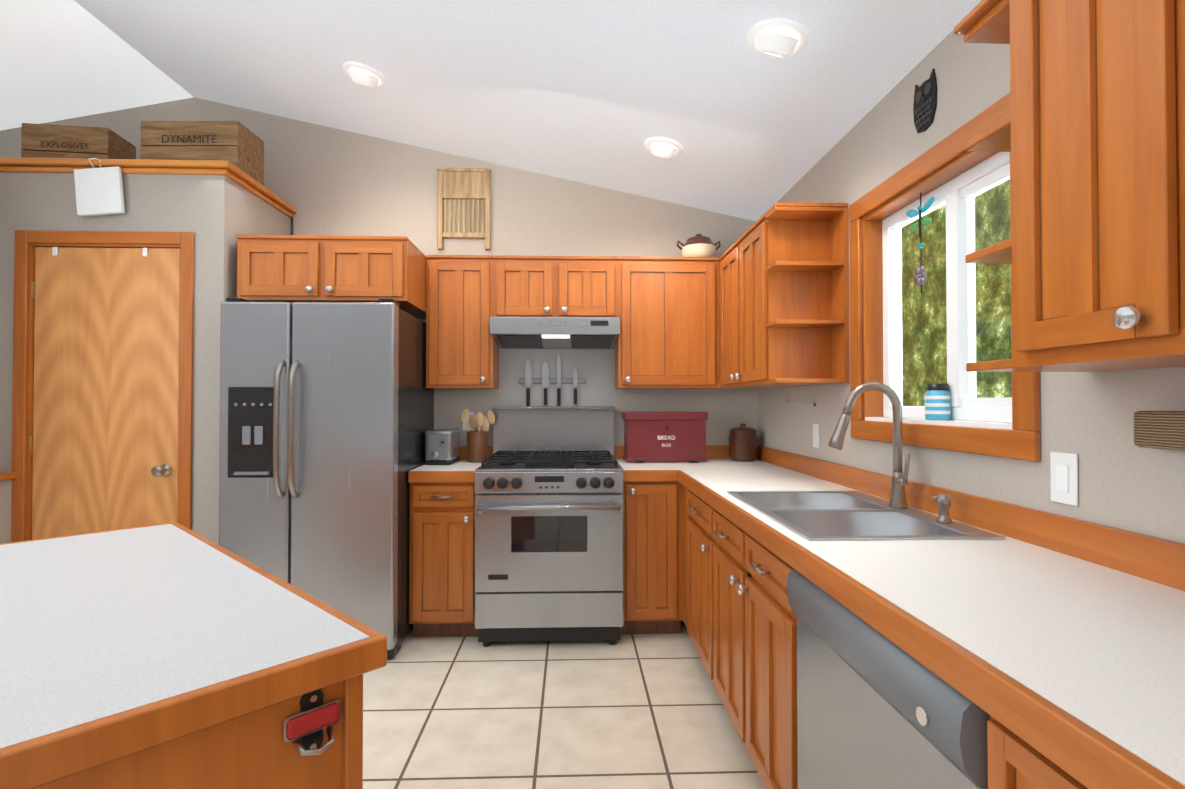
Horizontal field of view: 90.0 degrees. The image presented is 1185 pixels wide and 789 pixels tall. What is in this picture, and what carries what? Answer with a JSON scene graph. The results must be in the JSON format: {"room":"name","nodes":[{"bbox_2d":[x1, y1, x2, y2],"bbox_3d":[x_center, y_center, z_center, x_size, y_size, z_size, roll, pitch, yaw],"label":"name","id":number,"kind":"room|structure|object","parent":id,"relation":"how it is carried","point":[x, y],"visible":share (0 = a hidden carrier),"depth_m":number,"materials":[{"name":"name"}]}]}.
{"room":"kitchen","nodes":[
{"label":"kitchen","id":0,"kind":"room"},
{"bbox_2d":[0,479,11,543],"bbox_3d":[-2.949,0.043,0.184,0.260,2.478,5.840,0,-1,-2],"label":"wall","id":1,"kind":"structure","parent":0,"point":[5,507],"depth_m":2.94,"materials":[{"name":"beige paint"}]},
{"bbox_2d":[0,472,16,480],"bbox_3d":[-2.903,0.378,0.825,0.174,0.034,4.327,0,-1,-2],"label":"trim","id":2,"kind":"structure","parent":1,"relation":"attached to","point":[7,475],"depth_m":2.93,"materials":[{"name":"brown wood"}]},
{"bbox_2d":[0,172,290,544],"bbox_3d":[-2.492,0.085,3.372,1.174,2.478,0.720,0,-1,-2],"label":"wall","id":3,"kind":"structure","parent":0,"point":[216,214],"depth_m":3.03,"materials":[{"name":"beige paint"}]},
{"bbox_2d":[74,158,124,216],"bbox_3d":[-2.493,-1.044,2.990,0.243,0.290,0.036,0,-1,-2],"label":"panel","id":4,"kind":"object","parent":3,"relation":"hanging from","point":[98,191],"visible":0.96,"depth_m":2.98,"materials":[{"name":"white plastic"}]},
{"bbox_2d":[11,230,193,541],"bbox_3d":[-2.481,0.245,3.055,0.881,2.149,0.128,0,-1,-2],"label":"door frame","id":5,"kind":"structure","parent":3,"relation":"attached to","point":[23,376],"depth_m":3.00,"materials":[{"name":"brown wood"}]},
{"bbox_2d":[29,247,179,539],"bbox_3d":[-2.485,0.279,3.001,0.739,2.064,0.116,0,-1,-2],"label":"pantry door","id":6,"kind":"structure","parent":3,"relation":"in","point":[103,445],"depth_m":3.02,"materials":[{"name":"brown wood"}]},
{"bbox_2d":[0,157,296,217],"bbox_3d":[-2.441,-1.155,3.366,1.154,0.062,0.766,0,-1,-2],"label":"trim","id":7,"kind":"structure","parent":3,"relation":"on","point":[233,172],"depth_m":2.98,"materials":[{"name":"brown wood"}]},
{"bbox_2d":[21,123,135,158],"bbox_3d":[-2.922,-1.334,3.385,0.430,0.295,0.252,0,-1,-8],"label":"crate","id":8,"kind":"object","parent":7,"relation":"on","point":[53,141],"visible":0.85,"depth_m":3.27,"materials":[{"name":"brown wood"}]},
{"bbox_2d":[140,121,263,185],"bbox_3d":[-2.142,-1.321,3.272,0.528,0.265,0.268,0,-1,-2],"label":"crate","id":9,"kind":"object","parent":7,"relation":"on","point":[238,144],"visible":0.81,"depth_m":3.15,"materials":[{"name":"brown wood"}]},
{"bbox_2d":[0,97,757,445],"bbox_3d":[-2.277,-0.302,3.819,7.000,3.263,0.150,0,-1,-2],"label":"wall","id":10,"kind":"structure","parent":0,"point":[332,181],"depth_m":3.80,"materials":[{"name":"beige paint"}]},
{"bbox_2d":[236,235,426,318],"bbox_3d":[-1.422,-0.657,3.410,0.876,0.337,0.731,0,-1,-2],"label":"upper cabinet","id":11,"kind":"object","parent":10,"relation":"attached to","point":[300,268],"visible":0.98,"depth_m":3.09,"materials":[{"name":"brown wood"}]},
{"bbox_2d":[426,255,498,388],"bbox_3d":[-0.791,-0.430,3.624,0.393,0.785,0.341,0,-1,-2],"label":"upper cabinet","id":12,"kind":"object","parent":10,"relation":"attached to","point":[462,349],"visible":0.98,"depth_m":3.50,"materials":[{"name":"brown wood"}]},
{"bbox_2d":[437,168,490,249],"bbox_3d":[-0.821,-1.184,3.787,0.340,0.516,0.034,0,-1,-2],"label":"hanging washboard","id":13,"kind":"object","parent":10,"relation":"attached to","point":[464,203],"visible":1,"depth_m":3.78,"materials":[{"name":"brown wood"}]},
{"bbox_2d":[462,412,473,429],"bbox_3d":[-0.795,0.172,3.784,0.070,0.115,0.008,0,-1,-2],"label":"outlet","id":14,"kind":"object","parent":10,"relation":"attached to","point":[464,427],"visible":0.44,"depth_m":3.78,"materials":[{"name":"white plastic"}]},
{"bbox_2d":[459,446,492,459],"bbox_3d":[-0.814,0.386,3.775,0.365,0.118,0.019,0,-1,-2],"label":"trim","id":15,"kind":"structure","parent":10,"relation":"attached to","point":[463,449],"depth_m":3.77,"materials":[{"name":"brown wood"}]},
{"bbox_2d":[518,354,585,405],"bbox_3d":[-0.259,-0.092,3.792,0.432,0.330,0.030,0,-1,-2],"label":"rail","id":16,"kind":"object","parent":10,"relation":"attached to","point":[528,380],"visible":0.98,"depth_m":3.79,"materials":[{"name":"silver metal"}]},
{"bbox_2d":[490,317,619,348],"bbox_3d":[-0.221,-0.367,3.589,0.738,0.144,0.450,0,-1,-2],"label":"range hood","id":17,"kind":"object","parent":10,"relation":"attached to","point":[554,332],"visible":1,"depth_m":3.38,"materials":[{"name":"silver metal"}]},
{"bbox_2d":[499,349,611,405],"bbox_3d":[-0.234,-0.108,3.810,0.726,0.365,0.004,0,-1,-2],"label":"backsplash panel","id":18,"kind":"object","parent":10,"relation":"attached to","point":[593,367],"visible":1,"depth_m":3.81,"materials":[{"name":"grey"}]},
{"bbox_2d":[493,255,617,316],"bbox_3d":[-0.222,-0.635,3.646,0.745,0.375,0.341,0,-1,-2],"label":"upper cabinet","id":19,"kind":"object","parent":10,"relation":"attached to","point":[555,286],"visible":0.98,"depth_m":3.52,"materials":[{"name":"brown wood"}]},
{"bbox_2d":[615,256,720,388],"bbox_3d":[0.460,-0.430,3.667,0.620,0.785,0.341,0,-1,-2],"label":"upper cabinet","id":20,"kind":"object","parent":10,"relation":"attached to","point":[669,316],"visible":0.98,"depth_m":3.54,"materials":[{"name":"brown wood"}]},
{"bbox_2d":[676,234,720,256],"bbox_3d":[0.664,-0.917,3.704,0.281,0.172,0.216,0,-1,-2],"label":"pot","id":21,"kind":"object","parent":20,"relation":"on","point":[698,245],"visible":0.81,"depth_m":3.62,"materials":[{"name":"beige ceramic"}]},
{"bbox_2d":[614,445,728,458],"bbox_3d":[0.590,0.387,3.824,0.905,0.118,0.019,0,-1,-2],"label":"trim","id":22,"kind":"structure","parent":10,"relation":"attached to","point":[712,451],"depth_m":3.82,"materials":[{"name":"brown wood"}]},
{"bbox_2d":[0,0,981,220],"bbox_3d":[-2.163,-1.594,0.538,7.000,0.904,6.750,0,-1,-2],"label":"ceiling","id":23,"kind":"structure","parent":0,"point":[598,93],"depth_m":2.81,"materials":[{"name":"white paint"}]},
{"bbox_2d":[343,62,386,87],"bbox_3d":[-1.144,-1.596,2.980,0.206,0.109,0.210,0,-1,-2],"label":"recessed light","id":24,"kind":"object","parent":23,"relation":"in","point":[366,80],"visible":0.94,"depth_m":2.94,"materials":[{"name":"white plastic"}]},
{"bbox_2d":[644,137,683,158],"bbox_3d":[0.371,-1.277,3.088,0.206,0.109,0.210,0,-1,-2],"label":"recessed light","id":25,"kind":"object","parent":23,"relation":"in","point":[655,150],"visible":0.98,"depth_m":3.04,"materials":[{"name":"white plastic"}]},
{"bbox_2d":[748,18,808,57],"bbox_3d":[0.652,-1.239,2.085,0.206,0.109,0.210,0,-1,-2],"label":"recessed light","id":26,"kind":"object","parent":23,"relation":"in","point":[771,45],"visible":1,"depth_m":2.04,"materials":[{"name":"white plastic"}]},
{"bbox_2d":[363,620,764,788],"bbox_3d":[-2.163,1.346,0.499,7.000,0.120,6.750,0,-1,-2],"label":"floor","id":27,"kind":"structure","parent":0,"point":[637,711],"depth_m":2.40,"materials":[{"name":"beige tile"}]},
{"bbox_2d":[219,298,433,658],"bbox_3d":[-1.404,0.427,3.273,0.838,1.792,0.943,0,-1,-2],"label":"refrigerator","id":28,"kind":"object","parent":27,"relation":"on","point":[326,416],"visible":0.79,"depth_m":2.88,"materials":[{"name":"silver metal"}]},
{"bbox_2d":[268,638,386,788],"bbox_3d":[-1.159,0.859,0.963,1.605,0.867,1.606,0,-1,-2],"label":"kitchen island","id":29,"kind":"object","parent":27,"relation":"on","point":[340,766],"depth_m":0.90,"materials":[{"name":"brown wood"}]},
{"bbox_2d":[0,522,386,788],"bbox_3d":[-1.165,0.401,0.983,1.632,0.046,1.632,0,-1,-2],"label":"island countertop","id":30,"kind":"structure","parent":29,"relation":"on","point":[158,656],"depth_m":0.85,"materials":[{"name":"white laminate"}]},
{"bbox_2d":[283,689,340,756],"bbox_3d":[-0.406,0.476,0.862,0.061,0.092,0.061,0,-1,-2],"label":"bottle opener","id":31,"kind":"object","parent":29,"relation":"attached to","point":[311,720],"visible":0.98,"depth_m":0.86,"materials":[{"name":"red metal"}]},
{"bbox_2d":[409,482,477,636],"bbox_3d":[-0.804,0.898,3.443,0.362,0.853,0.666,0,-1,-2],"label":"base cabinet","id":32,"kind":"object","parent":27,"relation":"on","point":[442,566],"visible":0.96,"depth_m":3.15,"materials":[{"name":"brown wood"}]},
{"bbox_2d":[408,460,481,482],"bbox_3d":[-0.803,0.441,3.450,0.365,0.060,0.629,0,-1,-2],"label":"countertop","id":33,"kind":"structure","parent":32,"relation":"on","point":[461,471],"depth_m":3.14,"materials":[{"name":"white laminate"}]},
{"bbox_2d":[425,429,459,464],"bbox_3d":[-0.901,0.311,3.569,0.157,0.202,0.310,0,-1,-2],"label":"toaster","id":34,"kind":"object","parent":33,"relation":"on","point":[442,446],"visible":1,"depth_m":3.44,"materials":[{"name":"silver metal"}]},
{"bbox_2d":[460,409,494,462],"bbox_3d":[-0.705,0.250,3.641,0.212,0.325,0.128,0,-1,-2],"label":"utensil crock","id":35,"kind":"object","parent":33,"relation":"on","point":[477,446],"visible":0.98,"depth_m":3.60,"materials":[{"name":"brown wood"}]},
{"bbox_2d":[474,407,623,646],"bbox_3d":[-0.233,0.698,3.386,0.762,1.252,0.825,0,-1,-2],"label":"range","id":36,"kind":"object","parent":27,"relation":"on","point":[549,487],"visible":1,"depth_m":3.04,"materials":[{"name":"silver metal"}]},
{"bbox_2d":[621,482,682,633],"bbox_3d":[0.316,0.899,3.482,0.330,0.853,0.666,0,-1,-2],"label":"base cabinet","id":37,"kind":"object","parent":27,"relation":"on","point":[652,557],"visible":0.83,"depth_m":3.19,"materials":[{"name":"brown wood"}]},
{"bbox_2d":[683,486,716,679],"bbox_3d":[0.777,0.890,2.846,0.656,0.853,0.745,0,-1,-2],"label":"base cabinet","id":38,"kind":"object","parent":27,"relation":"on","point":[699,541],"visible":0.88,"depth_m":2.73,"materials":[{"name":"brown wood"}]},
{"bbox_2d":[713,510,797,788],"bbox_3d":[0.806,0.880,2.016,0.656,0.853,0.913,0,-1,-2],"label":"base cabinet","id":39,"kind":"object","parent":27,"relation":"on","point":[755,649],"visible":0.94,"depth_m":1.89,"materials":[{"name":"brown wood"}]},
{"bbox_2d":[616,459,1184,788],"bbox_3d":[0.666,0.419,1.775,0.916,0.060,4.079,0,-1,-2],"label":"countertop","id":40,"kind":"structure","parent":39,"relation":"on","point":[1073,667],"depth_m":0.99,"materials":[{"name":"white laminate"}]},
{"bbox_2d":[622,412,707,462],"bbox_3d":[0.443,0.261,3.678,0.503,0.305,0.240,0,-1,-2],"label":"bread box","id":41,"kind":"object","parent":40,"relation":"on","point":[664,436],"visible":1,"depth_m":3.58,"materials":[{"name":"red metal"}]},
{"bbox_2d":[728,423,757,461],"bbox_3d":[0.944,0.297,3.713,0.180,0.232,0.180,0,-1,-2],"label":"crock","id":42,"kind":"object","parent":40,"relation":"on","point":[743,442],"visible":1,"depth_m":3.64,"materials":[{"name":"brown ceramic"}]},
{"bbox_2d":[727,491,1005,540],"bbox_3d":[0.823,0.483,1.985,0.530,0.194,0.830,0,-1,-2],"label":"double-bowl sink","id":43,"kind":"object","parent":40,"relation":"in","point":[829,515],"visible":0.23,"depth_m":1.97,"materials":[{"name":"silver metal"}]},
{"bbox_2d":[828,382,909,508],"bbox_3d":[0.942,0.171,2.014,0.271,0.429,0.088,0,-1,-2],"label":"gooseneck faucet","id":44,"kind":"object","parent":43,"relation":"on","point":[900,481],"visible":1,"depth_m":2.02,"materials":[{"name":"silver metal"}]},
{"bbox_2d":[931,494,951,522],"bbox_3d":[1.049,0.341,1.780,0.057,0.083,0.044,0,-1,-2],"label":"soap dispenser","id":45,"kind":"object","parent":43,"relation":"on","point":[943,503],"visible":1,"depth_m":1.77,"materials":[{"name":"silver metal"}]},
{"bbox_2d":[786,568,989,788],"bbox_3d":[0.834,0.871,1.208,0.641,0.850,0.693,0,-1,-2],"label":"dishwasher","id":46,"kind":"object","parent":27,"relation":"on","point":[876,709],"visible":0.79,"depth_m":1.15,"materials":[{"name":"grey metal"}]},
{"bbox_2d":[987,716,1087,788],"bbox_3d":[0.855,0.861,0.601,0.656,0.853,0.512,0,-1,-2],"label":"base cabinet","id":47,"kind":"object","parent":27,"relation":"on","point":[1015,761],"visible":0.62,"depth_m":0.78,"materials":[{"name":"brown wood"}]},
{"bbox_2d":[757,29,1184,543],"bbox_3d":[1.260,0.033,0.635,0.150,2.510,6.450,0,-1,-2],"label":"wall","id":48,"kind":"structure","parent":0,"point":[1125,482],"depth_m":1.74,"materials":[{"name":"beige paint"}]},
{"bbox_2d":[720,202,847,387],"bbox_3d":[0.918,-0.438,3.058,0.361,0.785,0.975,0,-1,-2],"label":"upper cabinet","id":49,"kind":"object","parent":48,"relation":"attached to","point":[755,299],"visible":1,"depth_m":2.71,"materials":[{"name":"brown wood"}]},
{"bbox_2d":[787,388,815,405],"bbox_3d":[1.094,0.009,3.117,0.008,0.098,0.382,0,-1,-2],"label":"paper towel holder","id":50,"kind":"object","parent":48,"relation":"attached to","point":[802,404],"visible":1,"depth_m":3.13,"materials":[{"name":"grey metal"}]},
{"bbox_2d":[765,207,848,383],"bbox_3d":[0.952,-0.433,2.639,0.322,0.765,0.134,0,-1,-2],"label":"open shelf","id":51,"kind":"object","parent":48,"relation":"attached to","point":[837,266],"visible":0.98,"depth_m":2.61,"materials":[{"name":"brown wood"}]},
{"bbox_2d":[813,423,819,447],"bbox_3d":[1.101,0.202,2.918,0.008,0.118,0.072,0,-1,-2],"label":"outlet","id":52,"kind":"object","parent":48,"relation":"attached to","point":[816,435],"visible":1,"depth_m":2.91,"materials":[{"name":"white plastic"}]},
{"bbox_2d":[913,69,936,132],"bbox_3d":[1.129,-0.991,2.020,0.014,0.185,0.128,0,-1,-2],"label":"trivet","id":53,"kind":"object","parent":48,"relation":"attached to","point":[925,102],"visible":1,"depth_m":2.01,"materials":[{"name":"grey metal"}]},
{"bbox_2d":[865,417,1012,429],"bbox_3d":[1.187,0.095,2.028,0.101,0.015,0.826,0,-1,-2],"label":"window sill","id":54,"kind":"structure","parent":48,"relation":"attached to","point":[995,425],"depth_m":1.89,"materials":[{"name":"white paint"}]},
{"bbox_2d":[924,384,950,419],"bbox_3d":[1.175,0.025,2.018,0.078,0.122,0.078,0,-1,-2],"label":"jar","id":55,"kind":"object","parent":54,"relation":"on","point":[937,397],"visible":1,"depth_m":1.99,"materials":[{"name":"blue ceramic"}]},
{"bbox_2d":[849,92,1040,461],"bbox_3d":[1.194,-0.319,2.033,0.155,0.996,1.006,0,-1,-2],"label":"window","id":56,"kind":"structure","parent":48,"relation":"in","point":[1020,440],"depth_m":2.00,"materials":[{"name":"brown wood"}]},
{"bbox_2d":[906,193,934,292],"bbox_3d":[1.177,-0.544,2.126,0.021,0.360,0.174,0,-1,-2],"label":"catcher","id":57,"kind":"object","parent":56,"relation":"hanging from","point":[920,276],"visible":1,"depth_m":2.12,"materials":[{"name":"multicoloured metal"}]},
{"bbox_2d":[895,176,1011,405],"bbox_3d":[1.242,-0.320,2.035,0.004,0.724,0.736,0,-1,-2],"label":"window panel","id":58,"kind":"object","parent":56,"relation":"attached to","point":[920,341],"visible":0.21,"depth_m":2.09,"materials":[{"name":"clear glass"}]},
{"bbox_2d":[757,445,1184,590],"bbox_3d":[1.132,0.360,1.802,0.023,0.118,4.099,0,-1,-2],"label":"trim","id":59,"kind":"structure","parent":48,"relation":"attached to","point":[1154,559],"depth_m":1.52,"materials":[{"name":"brown wood"}]},
{"bbox_2d":[964,0,1149,371],"bbox_3d":[1.011,-0.444,1.297,0.297,0.782,0.159,0,-1,-2],"label":"shelf","id":60,"kind":"object","parent":48,"relation":"attached to","point":[992,26],"visible":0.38,"depth_m":1.31,"materials":[{"name":"brown wood"}]},
{"bbox_2d":[1050,451,1077,505],"bbox_3d":[1.151,0.205,1.449,0.009,0.125,0.078,0,-1,-2],"label":"light switch","id":61,"kind":"object","parent":48,"relation":"attached to","point":[1064,477],"visible":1,"depth_m":1.44,"materials":[{"name":"white plastic"}]},
{"bbox_2d":[986,0,1184,367],"bbox_3d":[1.012,-0.459,0.840,0.326,0.800,0.752,0,-1,-2],"label":"upper cabinet","id":62,"kind":"object","parent":48,"relation":"attached to","point":[1097,100],"depth_m":1.00,"materials":[{"name":"brown wood"}]},
{"bbox_2d":[1134,411,1184,450],"bbox_3d":[1.128,0.029,0.888,0.093,0.150,0.665,0,-1,-2],"label":"wicker basket","id":63,"kind":"object","parent":48,"relation":"attached to","point":[1160,429],"visible":1,"depth_m":1.16,"materials":[{"name":"brown wicker"}]}
]}

